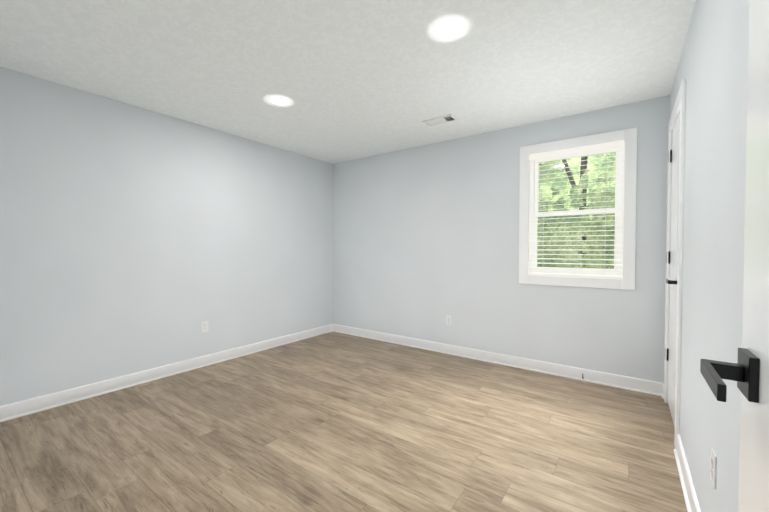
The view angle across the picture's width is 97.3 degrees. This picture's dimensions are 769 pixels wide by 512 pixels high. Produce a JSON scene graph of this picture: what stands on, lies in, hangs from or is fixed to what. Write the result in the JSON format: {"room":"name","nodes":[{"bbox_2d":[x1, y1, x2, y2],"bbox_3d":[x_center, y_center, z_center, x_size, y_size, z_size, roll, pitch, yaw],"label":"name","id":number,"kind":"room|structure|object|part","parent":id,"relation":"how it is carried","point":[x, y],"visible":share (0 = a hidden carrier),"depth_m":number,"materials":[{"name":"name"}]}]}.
{"room":"empty bedroom","nodes":[
{"label":"empty bedroom","id":0,"kind":"room"},
{"bbox_2d":[0,67,332,405],"bbox_3d":[-1.886,-0.098,3.504,0.140,2.440,3.948,1,1,36],"label":"wall","id":1,"kind":"structure","parent":0,"point":[133,239],"depth_m":2.98,"materials":[{"name":"paint"}]},
{"bbox_2d":[0,324,332,421],"bbox_3d":[-1.821,1.070,3.476,0.026,0.105,3.668,1,1,36],"label":"baseboard","id":2,"kind":"structure","parent":1,"relation":"attached to","point":[10,411],"depth_m":2.98,"materials":[{"name":"white wood"}]},
{"bbox_2d":[201,321,207,332],"bbox_3d":[-1.838,0.723,3.462,0.008,0.115,0.070,1,1,36],"label":"electrical outlet","id":3,"kind":"object","parent":1,"relation":"attached to","point":[204,326],"visible":1,"depth_m":3.46,"materials":[{"name":"white plastic"}]},
{"bbox_2d":[0,331,686,511],"bbox_3d":[-0.481,1.222,1.489,4.807,0.120,5.608,1,1,36],"label":"floor","id":4,"kind":"structure","parent":0,"point":[332,421],"depth_m":2.10,"materials":[{"name":"brown wood"}]},
{"bbox_2d":[0,0,695,163],"bbox_3d":[-0.476,-1.338,1.443,4.807,0.120,5.608,1,1,36],"label":"ceiling","id":5,"kind":"structure","parent":0,"point":[348,80],"depth_m":2.24,"materials":[{"name":"white paint"}]},
{"bbox_2d":[269,96,288,104],"bbox_3d":[-0.888,-1.301,2.846,0.310,0.007,0.310,1,1,36],"label":"recessed light","id":6,"kind":"object","parent":5,"relation":"in","point":[275,100],"visible":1,"depth_m":2.83,"materials":[{"name":"white"}]},
{"bbox_2d":[422,114,457,126],"bbox_3d":[0.535,-1.304,3.262,0.310,0.010,0.156,1,1,36],"label":"ceiling vent","id":7,"kind":"object","parent":5,"relation":"in","point":[441,120],"visible":1,"depth_m":3.25,"materials":[{"name":"white metal"}]},
{"bbox_2d":[434,19,463,38],"bbox_3d":[0.365,-1.281,1.917,0.310,0.007,0.310,1,1,36],"label":"recessed light","id":8,"kind":"object","parent":5,"relation":"in","point":[449,29],"visible":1,"depth_m":1.91,"materials":[{"name":"white"}]},
{"bbox_2d":[333,95,669,383],"bbox_3d":[0.812,-0.100,3.905,3.767,2.440,0.140,1,1,36],"label":"wall","id":9,"kind":"structure","parent":0,"point":[425,240],"depth_m":3.63,"materials":[{"name":"paint"}]},
{"bbox_2d":[446,315,451,325],"bbox_3d":[0.737,0.736,3.882,0.070,0.115,0.008,1,1,36],"label":"electrical outlet","id":10,"kind":"object","parent":9,"relation":"attached to","point":[448,319],"visible":1,"depth_m":3.88,"materials":[{"name":"white plastic"}]},
{"bbox_2d":[333,324,662,395],"bbox_3d":[0.761,1.069,3.859,3.739,0.105,0.026,1,1,36],"label":"baseboard","id":11,"kind":"structure","parent":9,"relation":"attached to","point":[629,383],"depth_m":3.42,"materials":[{"name":"white wood"}]},
{"bbox_2d":[519,128,636,289],"bbox_3d":[1.781,-0.402,3.189,0.944,1.369,0.151,1,1,36],"label":"window","id":12,"kind":"structure","parent":9,"relation":"in","point":[627,210],"depth_m":3.12,"materials":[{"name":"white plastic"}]},
{"bbox_2d":[528,140,623,278],"bbox_3d":[1.761,-0.406,3.162,0.768,1.193,0.060,1,1,36],"label":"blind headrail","id":13,"kind":"object","parent":12,"relation":"attached to","point":[595,147],"visible":1,"depth_m":3.11,"materials":[{"name":"white plastic"}]},
{"bbox_2d":[534,160,544,273],"bbox_3d":[1.519,-0.390,3.313,0.105,1.135,0.041,0,1,0],"label":"blind cord","id":14,"kind":"object","parent":13,"relation":"hanging from","point":[543,215],"depth_m":3.32,"materials":[{"name":"white fabric"}]},
{"bbox_2d":[604,150,615,275],"bbox_3d":[1.980,-0.383,2.983,0.040,1.135,0.099,0,1,-18],"label":"blind cord","id":15,"kind":"object","parent":13,"relation":"hanging from","point":[606,150],"depth_m":2.99,"materials":[{"name":"white fabric"}]},
{"bbox_3d":[1.804,-0.412,3.220,0.652,1.058,0.035,1,1,36],"label":"glass","id":16,"kind":"part","parent":12,"relation":"part of","materials":[{"name":"clear glass"}]},
{"bbox_3d":[1.803,-0.404,3.220,0.720,1.143,0.060,1,1,36],"label":"window sash","id":17,"kind":"part","parent":12,"relation":"part of","materials":[{"name":"white plastic"}]},
{"bbox_2d":[670,0,749,511],"bbox_3d":[1.283,-0.050,1.219,0.140,2.440,3.948,1,1,36],"label":"wall","id":18,"kind":"structure","parent":0,"point":[712,69],"depth_m":1.27,"materials":[{"name":"paint"}]},
{"bbox_2d":[666,150,671,360],"bbox_3d":[2.200,-0.001,2.623,0.020,1.639,0.044,1,1,36],"label":"closet door hinges","id":19,"kind":"object","parent":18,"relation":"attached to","point":[669,251],"visible":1,"depth_m":2.62,"materials":[{"name":"black metal"}]},
{"bbox_2d":[666,112,679,427],"bbox_3d":[1.992,0.092,2.339,0.093,2.095,0.704,1,1,36],"label":"closet door","id":20,"kind":"structure","parent":18,"relation":"in","point":[672,281],"depth_m":2.39,"materials":[{"name":"white wood"}]},
{"label":"handle","id":21,"kind":"part","parent":20,"relation":"part of","materials":[{"name":"black metal"}]},
{"bbox_2d":[664,79,685,447],"bbox_3d":[2.049,0.058,2.297,0.156,2.188,0.866,1,1,36],"label":"trim","id":22,"kind":"structure","parent":18,"relation":"attached to","point":[680,103],"depth_m":2.02,"materials":[{"name":"white wood"}]},
{"bbox_2d":[674,434,700,511],"bbox_3d":[0.936,1.123,0.905,0.026,0.105,2.722,1,1,36],"label":"baseboard","id":23,"kind":"structure","parent":18,"relation":"attached to","point":[690,496],"depth_m":1.68,"materials":[{"name":"white wood"}]},
{"bbox_2d":[710,447,716,488],"bbox_3d":[1.172,0.755,1.207,0.008,0.115,0.070,1,1,36],"label":"electrical outlet","id":24,"kind":"object","parent":18,"relation":"attached to","point":[713,467],"visible":1,"depth_m":1.19,"materials":[{"name":"white plastic"}]},
{"bbox_3d":[-1.415,-0.049,0.817,3.767,2.440,0.140,1,1,36],"label":"wall","id":25,"kind":"structure","parent":0,"visible":0},
{"bbox_2d":[700,0,768,511],"bbox_3d":[0.332,0.156,0.216,0.093,2.035,0.886,1,1,36],"label":"entry door","id":26,"kind":"structure","parent":25,"relation":"in","point":[748,371],"depth_m":0.51,"materials":[{"name":"white wood"}]},
{"bbox_3d":[0.512,0.181,0.497,0.058,0.065,0.154,1,1,36],"label":"handle","id":27,"kind":"part","parent":26,"relation":"part of","materials":[{"name":"black metal"}]},
{"label":"outside","id":28,"kind":"structure","parent":0,"visible":0},
{"bbox_3d":[5.224,1.604,8.149,22.000,0.100,11.860,1,1,36],"label":"ground","id":29,"kind":"structure","parent":28,"visible":0},
{"bbox_2d":[562,156,587,266],"bbox_3d":[4.154,-2.928,7.055,2.336,9.004,0.196,1,1,36],"label":"tree","id":30,"kind":"object","parent":29,"relation":"on","point":[581,174],"depth_m":7.04,"materials":[{"name":"brown plant"}]},
{"bbox_2d":[537,152,615,268],"bbox_3d":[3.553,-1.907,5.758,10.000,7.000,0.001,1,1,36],"label":"foliage","id":31,"kind":"object","parent":29,"relation":"on","point":[580,222],"depth_m":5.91,"materials":[{"name":"green plant"}]}
]}

